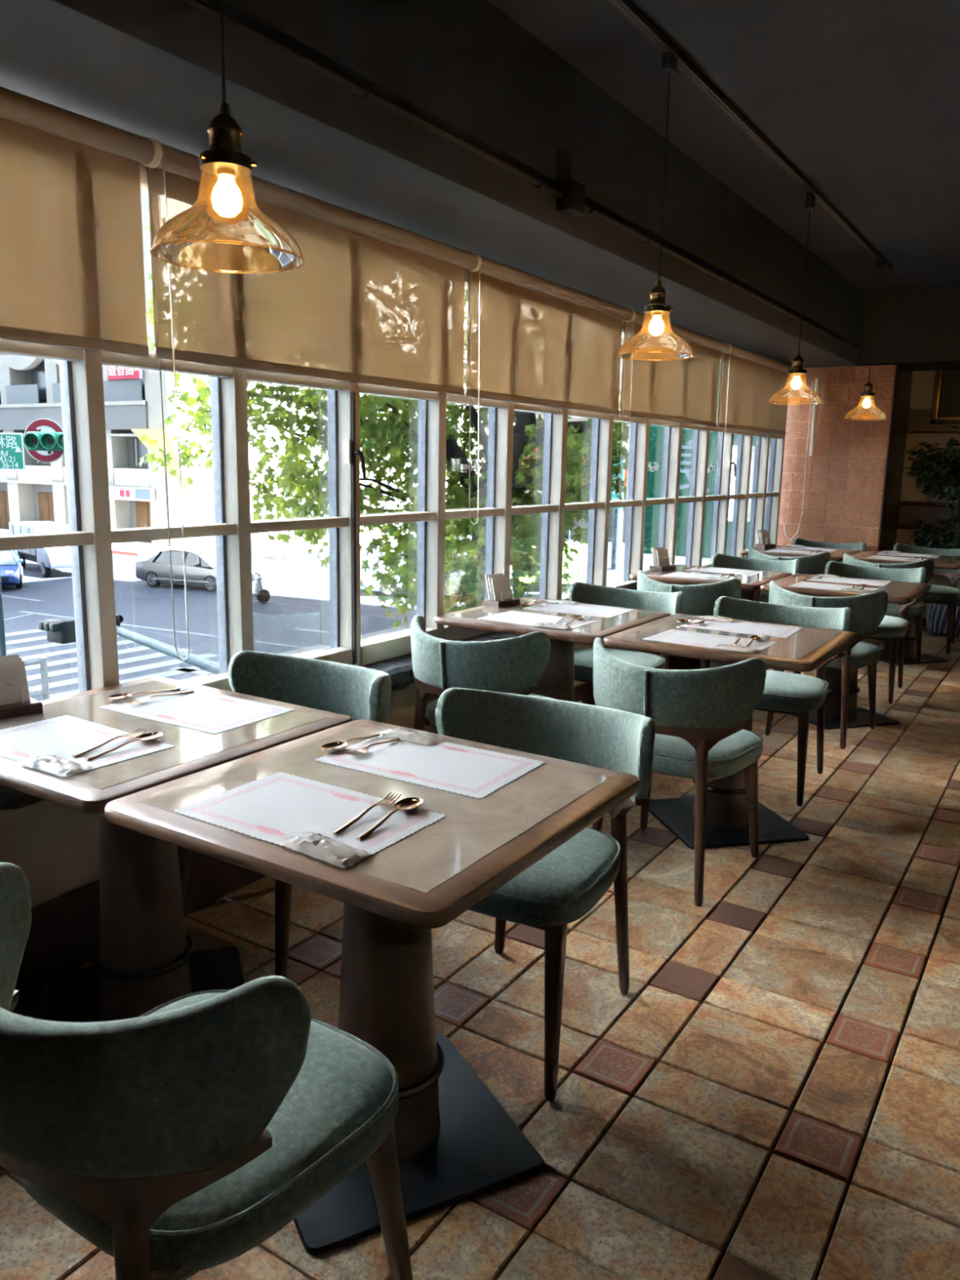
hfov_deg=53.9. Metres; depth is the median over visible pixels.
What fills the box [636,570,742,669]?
dining chair
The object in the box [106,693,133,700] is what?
bowl
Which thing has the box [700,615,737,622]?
packet
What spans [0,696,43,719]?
wooden tray
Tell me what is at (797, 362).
socket
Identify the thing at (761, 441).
window
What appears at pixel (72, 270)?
roller blind
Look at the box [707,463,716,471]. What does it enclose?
window lettering
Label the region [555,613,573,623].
fork
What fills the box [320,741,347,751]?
bowl
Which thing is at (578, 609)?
placemat
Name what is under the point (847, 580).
placemat
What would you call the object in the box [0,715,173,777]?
placemat
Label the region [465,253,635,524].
roller blind
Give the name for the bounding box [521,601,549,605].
spoon
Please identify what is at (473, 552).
window
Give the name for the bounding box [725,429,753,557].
window
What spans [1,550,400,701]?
road
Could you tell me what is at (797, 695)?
dining chair
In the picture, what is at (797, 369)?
pendant lamp
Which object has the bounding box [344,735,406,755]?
fork
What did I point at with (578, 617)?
bowl
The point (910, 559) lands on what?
packet
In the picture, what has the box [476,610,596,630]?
placemat
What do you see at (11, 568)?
car
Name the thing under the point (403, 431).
window
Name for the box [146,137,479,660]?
roller blind
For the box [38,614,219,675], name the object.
gantry
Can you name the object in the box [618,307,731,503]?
roller blind
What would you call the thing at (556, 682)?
dining table
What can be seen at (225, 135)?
socket
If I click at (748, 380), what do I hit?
roller blind
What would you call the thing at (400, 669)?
trim
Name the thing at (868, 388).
socket
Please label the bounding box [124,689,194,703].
fork
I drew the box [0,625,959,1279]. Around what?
floor
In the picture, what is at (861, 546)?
dining chair
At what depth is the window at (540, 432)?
4.69 m
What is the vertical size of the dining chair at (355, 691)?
0.796 m
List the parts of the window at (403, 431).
pane, pane, rail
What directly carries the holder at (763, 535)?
on the dining table at (836, 556)
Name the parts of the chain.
cord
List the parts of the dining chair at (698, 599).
leg, backrest, leg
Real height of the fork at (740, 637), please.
0.014 m
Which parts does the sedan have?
sill trim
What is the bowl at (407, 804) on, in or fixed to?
on the spoon at (407, 804)
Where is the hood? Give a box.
[106,433,137,436]
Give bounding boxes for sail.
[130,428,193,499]
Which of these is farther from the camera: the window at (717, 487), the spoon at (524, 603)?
the window at (717, 487)
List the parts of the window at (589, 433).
rail, pane, pane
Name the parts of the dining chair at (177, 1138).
seat rail, leg, rail, backrest, seat rail, seat, leg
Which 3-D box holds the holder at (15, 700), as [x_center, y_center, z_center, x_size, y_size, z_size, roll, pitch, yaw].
[-1.167,0.114,2.306,0.150,0.134,0.096,-9,15,-43]
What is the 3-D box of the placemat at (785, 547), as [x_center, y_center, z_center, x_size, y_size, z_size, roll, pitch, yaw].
[2.617,-0.725,7.498,0.417,0.001,0.273,7,12,30]
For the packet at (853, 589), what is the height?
0.015 m
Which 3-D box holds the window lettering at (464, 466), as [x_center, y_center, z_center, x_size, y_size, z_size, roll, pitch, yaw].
[-0.055,-0.763,4.134,0.001,0.057,0.196,8,13,32]
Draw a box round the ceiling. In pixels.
[488,0,959,294]
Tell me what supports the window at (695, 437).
in the wall at (55, 846)
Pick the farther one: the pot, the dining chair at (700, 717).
the pot
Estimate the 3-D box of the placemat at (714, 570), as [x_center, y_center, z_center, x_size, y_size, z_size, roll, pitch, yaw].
[1.499,-0.424,5.788,0.417,0.001,0.273,8,13,32]
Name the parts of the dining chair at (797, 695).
rail, backrest, seat, leg, leg, rail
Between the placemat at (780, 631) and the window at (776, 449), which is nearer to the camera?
the placemat at (780, 631)
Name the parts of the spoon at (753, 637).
handle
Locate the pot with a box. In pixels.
[926,599,959,636]
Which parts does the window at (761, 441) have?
pane, pane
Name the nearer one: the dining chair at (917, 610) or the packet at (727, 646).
the packet at (727, 646)
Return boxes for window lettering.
[454,458,479,472]
[647,462,660,470]
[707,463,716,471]
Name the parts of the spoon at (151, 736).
handle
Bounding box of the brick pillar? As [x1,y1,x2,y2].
[777,364,912,551]
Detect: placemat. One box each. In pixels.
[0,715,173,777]
[100,687,293,733]
[173,772,445,866]
[315,731,545,798]
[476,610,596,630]
[523,602,633,617]
[642,629,777,653]
[662,571,745,581]
[681,618,802,637]
[684,566,764,575]
[764,549,823,554]
[778,546,839,551]
[789,581,879,593]
[806,576,891,586]
[865,555,933,561]
[877,552,941,558]
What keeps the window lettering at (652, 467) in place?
attached to the window at (665, 437)
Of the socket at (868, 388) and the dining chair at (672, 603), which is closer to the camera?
the dining chair at (672, 603)
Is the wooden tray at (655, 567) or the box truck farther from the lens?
the box truck
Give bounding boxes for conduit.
[176,0,863,353]
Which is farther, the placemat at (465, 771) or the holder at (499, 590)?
the holder at (499, 590)
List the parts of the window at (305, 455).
pane, pane, rail, strike plate, handle, lever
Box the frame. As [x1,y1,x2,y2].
[23,657,49,700]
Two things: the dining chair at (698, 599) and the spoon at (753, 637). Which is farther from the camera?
the dining chair at (698, 599)
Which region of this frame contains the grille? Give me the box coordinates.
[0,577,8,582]
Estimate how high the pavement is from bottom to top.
0.165 m
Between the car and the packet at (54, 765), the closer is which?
the packet at (54, 765)
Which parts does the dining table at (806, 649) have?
plate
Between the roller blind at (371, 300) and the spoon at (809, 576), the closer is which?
the roller blind at (371, 300)
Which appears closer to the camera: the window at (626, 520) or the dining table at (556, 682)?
the dining table at (556, 682)
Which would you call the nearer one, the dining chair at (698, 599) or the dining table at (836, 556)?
the dining chair at (698, 599)
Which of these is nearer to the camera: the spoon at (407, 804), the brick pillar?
the spoon at (407, 804)
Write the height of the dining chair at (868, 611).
0.796 m
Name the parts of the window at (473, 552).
pane, rail, pane, rail, pane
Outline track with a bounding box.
[607,0,892,271]
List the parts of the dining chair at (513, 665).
leg, seat rail, rail, backrest, seat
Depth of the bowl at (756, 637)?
3.50 m
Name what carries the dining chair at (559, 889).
on the floor
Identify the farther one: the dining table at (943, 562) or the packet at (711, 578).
the dining table at (943, 562)
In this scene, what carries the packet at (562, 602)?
on the placemat at (578, 609)
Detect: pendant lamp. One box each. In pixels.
[149,0,304,273]
[616,50,693,360]
[768,192,822,405]
[844,260,886,419]
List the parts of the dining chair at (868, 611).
leg, backrest, leg, seat, rail, leg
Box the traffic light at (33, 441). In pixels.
[23,431,64,451]
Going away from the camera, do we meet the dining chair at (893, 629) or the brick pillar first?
the dining chair at (893, 629)
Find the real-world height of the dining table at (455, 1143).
0.749 m
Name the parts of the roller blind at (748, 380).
bead chain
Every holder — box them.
[0,653,43,719]
[482,573,519,607]
[648,546,675,571]
[755,529,775,547]
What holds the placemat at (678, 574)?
on the dining table at (750, 583)
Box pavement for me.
[0,528,215,555]
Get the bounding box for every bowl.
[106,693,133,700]
[135,732,163,742]
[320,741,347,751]
[394,797,422,811]
[521,602,533,605]
[573,615,584,619]
[676,619,689,622]
[749,635,762,639]
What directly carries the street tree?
on the road
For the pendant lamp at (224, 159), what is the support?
hanging from the track
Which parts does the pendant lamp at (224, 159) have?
bulb, lamp shade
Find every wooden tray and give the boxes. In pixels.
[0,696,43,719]
[482,597,519,607]
[648,564,675,571]
[755,543,775,547]
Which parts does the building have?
shop door, shop door, balcony glass, pane, shop door, shop door, balcony glass, balcony glass, window post, pane, pane, shop door, shop door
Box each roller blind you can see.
[0,86,158,356]
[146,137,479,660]
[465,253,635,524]
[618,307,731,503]
[716,343,793,475]
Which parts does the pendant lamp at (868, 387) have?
lamp shade, bulb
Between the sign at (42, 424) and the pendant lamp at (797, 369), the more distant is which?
the sign at (42, 424)
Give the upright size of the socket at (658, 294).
0.092 m
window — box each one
[0,338,119,692]
[101,162,253,691]
[246,368,366,666]
[359,382,446,666]
[444,268,514,640]
[509,402,568,599]
[561,408,613,599]
[606,319,650,590]
[642,418,682,584]
[673,422,710,584]
[701,351,736,566]
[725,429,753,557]
[744,431,770,558]
[763,396,788,545]
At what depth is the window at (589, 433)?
5.13 m
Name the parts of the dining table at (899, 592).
plate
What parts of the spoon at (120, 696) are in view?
handle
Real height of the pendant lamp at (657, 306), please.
1.006 m
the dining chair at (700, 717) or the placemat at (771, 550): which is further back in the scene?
the placemat at (771, 550)
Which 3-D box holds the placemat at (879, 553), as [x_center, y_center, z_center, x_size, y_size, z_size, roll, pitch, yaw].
[3.229,-0.641,7.113,0.417,0.001,0.273,8,12,31]
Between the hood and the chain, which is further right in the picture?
the chain
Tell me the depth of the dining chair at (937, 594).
7.51 m
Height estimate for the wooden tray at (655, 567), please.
0.026 m
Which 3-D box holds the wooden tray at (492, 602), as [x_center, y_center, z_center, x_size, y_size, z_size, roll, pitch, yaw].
[0.096,-0.170,4.236,0.090,0.026,0.150,10,14,41]
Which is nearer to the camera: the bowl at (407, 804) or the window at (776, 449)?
the bowl at (407, 804)
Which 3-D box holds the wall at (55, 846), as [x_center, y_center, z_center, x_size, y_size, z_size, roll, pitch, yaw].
[-0.361,0.363,3.863,0.190,0.600,11.100,8,13,32]
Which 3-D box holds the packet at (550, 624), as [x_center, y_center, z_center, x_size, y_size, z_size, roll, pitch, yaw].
[0.285,-0.059,3.684,0.150,0.015,0.070,7,12,27]
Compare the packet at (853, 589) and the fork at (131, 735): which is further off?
the packet at (853, 589)
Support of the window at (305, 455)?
in the wall at (55, 846)
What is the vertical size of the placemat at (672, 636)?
0.001 m
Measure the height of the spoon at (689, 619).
0.014 m
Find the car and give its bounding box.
[0,550,22,588]
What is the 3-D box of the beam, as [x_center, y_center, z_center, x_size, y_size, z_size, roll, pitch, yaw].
[0.109,-1.845,3.710,0.670,0.585,12.000,8,13,32]
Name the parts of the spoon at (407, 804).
handle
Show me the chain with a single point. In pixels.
(817, 380)
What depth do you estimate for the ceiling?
3.67 m
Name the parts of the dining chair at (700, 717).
leg, leg, rail, backrest, leg, seat, seat rail, leg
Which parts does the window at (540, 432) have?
pane, pane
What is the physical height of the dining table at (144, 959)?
0.749 m
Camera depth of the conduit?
2.92 m
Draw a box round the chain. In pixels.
[783,378,819,540]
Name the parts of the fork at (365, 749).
handle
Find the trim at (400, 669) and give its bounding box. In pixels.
[0,631,520,810]
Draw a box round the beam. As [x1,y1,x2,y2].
[0,0,866,368]
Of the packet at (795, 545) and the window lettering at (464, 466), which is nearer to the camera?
the window lettering at (464, 466)
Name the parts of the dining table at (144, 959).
plate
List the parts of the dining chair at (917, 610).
backrest, leg, seat, leg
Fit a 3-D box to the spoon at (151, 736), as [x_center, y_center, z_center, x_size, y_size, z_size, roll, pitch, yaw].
[-0.773,0.229,2.055,0.043,0.014,0.200,7,12,28]
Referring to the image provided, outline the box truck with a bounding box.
[8,520,71,577]
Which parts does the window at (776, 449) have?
pane, pane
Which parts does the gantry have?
arm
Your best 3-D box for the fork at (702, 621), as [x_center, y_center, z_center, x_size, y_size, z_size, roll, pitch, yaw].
[0.925,-0.078,3.854,0.025,0.014,0.200,9,13,36]
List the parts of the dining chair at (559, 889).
leg, rail, seat, backrest, leg, leg, rail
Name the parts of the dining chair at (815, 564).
leg, seat, backrest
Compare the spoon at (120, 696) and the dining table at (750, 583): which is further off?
the dining table at (750, 583)
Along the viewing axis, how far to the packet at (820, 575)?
5.57 m
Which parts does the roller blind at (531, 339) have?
bead chain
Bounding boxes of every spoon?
[84,732,163,760]
[106,688,180,700]
[320,731,387,751]
[355,797,422,840]
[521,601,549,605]
[564,615,584,625]
[676,617,704,622]
[682,565,699,568]
[745,635,762,646]
[802,575,818,577]
[860,584,868,589]
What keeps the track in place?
attached to the ceiling
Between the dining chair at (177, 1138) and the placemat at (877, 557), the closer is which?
the dining chair at (177, 1138)
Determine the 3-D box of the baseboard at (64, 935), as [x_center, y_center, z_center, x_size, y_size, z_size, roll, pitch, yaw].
[-0.291,0.569,3.817,0.021,0.215,11.040,8,13,32]
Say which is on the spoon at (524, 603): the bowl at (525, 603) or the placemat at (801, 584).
the bowl at (525, 603)
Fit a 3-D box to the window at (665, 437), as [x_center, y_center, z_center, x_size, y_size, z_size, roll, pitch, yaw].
[1.103,-1.096,5.852,0.100,1.615,0.530,8,13,32]
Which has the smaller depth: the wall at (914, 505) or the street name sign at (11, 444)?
the wall at (914, 505)
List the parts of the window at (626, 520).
pane, pane, pane, rail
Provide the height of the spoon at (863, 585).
0.014 m
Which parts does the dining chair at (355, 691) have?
leg, leg, backrest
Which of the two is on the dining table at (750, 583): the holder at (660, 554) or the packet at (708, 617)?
the holder at (660, 554)
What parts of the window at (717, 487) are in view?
rail, pane, pane, pane, strike plate, lever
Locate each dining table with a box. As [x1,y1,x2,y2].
[0,676,351,1022]
[104,719,639,1255]
[434,597,671,702]
[603,613,857,849]
[629,564,791,670]
[739,545,862,561]
[760,573,931,729]
[850,551,959,665]
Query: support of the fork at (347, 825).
on the placemat at (277, 807)
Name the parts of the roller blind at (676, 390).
bead chain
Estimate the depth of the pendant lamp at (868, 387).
6.46 m
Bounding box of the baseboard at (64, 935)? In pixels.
[13,653,689,995]
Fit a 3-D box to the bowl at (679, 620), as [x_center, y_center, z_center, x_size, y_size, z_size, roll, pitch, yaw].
[0.827,-0.075,3.833,0.043,0.009,0.064,10,14,40]
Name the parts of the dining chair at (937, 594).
backrest, rail, seat, rail, leg, leg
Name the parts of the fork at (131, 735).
handle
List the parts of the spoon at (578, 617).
handle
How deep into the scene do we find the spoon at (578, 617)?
3.85 m
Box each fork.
[71,728,147,757]
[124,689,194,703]
[332,791,401,835]
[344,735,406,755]
[534,602,559,606]
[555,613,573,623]
[694,618,715,623]
[733,634,747,644]
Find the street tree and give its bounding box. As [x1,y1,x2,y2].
[138,225,213,488]
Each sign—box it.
[0,432,25,656]
[23,417,64,462]
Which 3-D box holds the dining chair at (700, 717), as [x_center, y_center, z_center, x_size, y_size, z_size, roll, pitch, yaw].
[0.667,0.404,3.224,0.603,0.796,0.591,8,13,33]
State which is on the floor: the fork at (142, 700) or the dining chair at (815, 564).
the dining chair at (815, 564)
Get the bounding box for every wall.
[0,590,755,907]
[860,288,959,371]
[895,370,959,625]
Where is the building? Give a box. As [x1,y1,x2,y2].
[0,189,215,546]
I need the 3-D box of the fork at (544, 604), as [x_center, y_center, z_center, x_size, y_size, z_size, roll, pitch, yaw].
[0.313,-0.162,4.239,0.025,0.014,0.200,9,13,37]
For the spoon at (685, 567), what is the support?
on the placemat at (714, 570)
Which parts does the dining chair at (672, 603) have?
rail, seat, backrest, leg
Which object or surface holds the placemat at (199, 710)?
on the dining table at (144, 959)
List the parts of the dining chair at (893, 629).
backrest, rail, seat, leg, leg, rail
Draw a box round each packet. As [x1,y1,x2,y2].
[22,755,91,774]
[284,831,373,863]
[381,728,445,744]
[533,622,573,629]
[547,599,580,604]
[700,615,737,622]
[706,577,729,580]
[715,644,757,652]
[786,544,805,546]
[815,573,842,577]
[841,587,871,592]
[880,550,902,553]
[906,558,924,560]
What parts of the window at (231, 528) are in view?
rail, rail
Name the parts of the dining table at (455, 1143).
plate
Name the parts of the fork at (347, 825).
handle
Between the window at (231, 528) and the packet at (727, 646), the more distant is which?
the packet at (727, 646)
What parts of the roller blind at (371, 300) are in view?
bead chain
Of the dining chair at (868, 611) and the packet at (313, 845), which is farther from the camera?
the dining chair at (868, 611)
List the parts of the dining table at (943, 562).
plate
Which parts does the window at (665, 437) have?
pane, pane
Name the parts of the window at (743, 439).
pane, pane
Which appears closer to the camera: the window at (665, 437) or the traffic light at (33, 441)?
the window at (665, 437)
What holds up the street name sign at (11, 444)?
on the road
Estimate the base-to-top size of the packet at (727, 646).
0.015 m
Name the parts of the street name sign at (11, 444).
post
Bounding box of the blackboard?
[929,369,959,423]
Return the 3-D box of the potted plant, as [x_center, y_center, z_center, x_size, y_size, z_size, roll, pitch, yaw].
[4.076,-0.957,7.828,1.149,1.886,0.508,6,12,24]
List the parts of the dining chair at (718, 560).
backrest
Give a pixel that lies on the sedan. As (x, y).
(200, 563)
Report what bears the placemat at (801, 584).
on the dining table at (899, 592)
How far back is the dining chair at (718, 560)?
6.45 m
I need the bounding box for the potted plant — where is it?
[902,420,959,636]
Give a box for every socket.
[207,102,243,153]
[648,279,666,305]
[791,351,804,368]
[862,379,872,392]
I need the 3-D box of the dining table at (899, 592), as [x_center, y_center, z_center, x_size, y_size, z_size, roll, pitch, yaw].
[2.029,0.060,5.302,0.762,0.749,0.751,8,13,32]
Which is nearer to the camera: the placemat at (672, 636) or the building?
the placemat at (672, 636)
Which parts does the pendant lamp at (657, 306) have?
lamp shade, bulb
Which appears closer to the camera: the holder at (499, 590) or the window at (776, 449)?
the holder at (499, 590)
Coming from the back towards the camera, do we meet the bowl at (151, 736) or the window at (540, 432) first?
the window at (540, 432)
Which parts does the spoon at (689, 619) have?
handle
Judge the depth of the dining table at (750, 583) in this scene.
5.50 m
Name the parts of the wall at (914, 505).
wall panel, dado rail, wall panel, dado rail, wall panel, dado rail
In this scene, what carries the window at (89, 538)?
in the wall at (55, 846)
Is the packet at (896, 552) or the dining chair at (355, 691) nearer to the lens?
the dining chair at (355, 691)
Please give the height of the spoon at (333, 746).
0.014 m
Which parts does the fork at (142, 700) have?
handle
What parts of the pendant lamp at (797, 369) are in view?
lamp shade, bulb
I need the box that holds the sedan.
[135,547,217,591]
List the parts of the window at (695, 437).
pane, pane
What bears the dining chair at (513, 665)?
on the floor
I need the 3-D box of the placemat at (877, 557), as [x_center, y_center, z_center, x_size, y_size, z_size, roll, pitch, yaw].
[3.027,-0.586,6.805,0.417,0.001,0.273,8,13,33]
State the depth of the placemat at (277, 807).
1.70 m
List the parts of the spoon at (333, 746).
handle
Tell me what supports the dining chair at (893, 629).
on the floor
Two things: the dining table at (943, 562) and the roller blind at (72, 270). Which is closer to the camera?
the roller blind at (72, 270)
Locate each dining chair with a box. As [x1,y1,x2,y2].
[0,862,413,1279]
[177,650,391,977]
[410,614,555,730]
[435,687,655,1102]
[568,582,683,683]
[591,637,766,906]
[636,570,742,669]
[711,553,800,671]
[713,595,852,806]
[747,546,831,603]
[764,580,888,749]
[791,537,866,563]
[824,560,926,703]
[842,552,933,668]
[893,542,959,653]
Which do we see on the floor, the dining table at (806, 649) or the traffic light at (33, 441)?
the dining table at (806, 649)
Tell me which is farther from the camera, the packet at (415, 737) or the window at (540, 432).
the window at (540, 432)

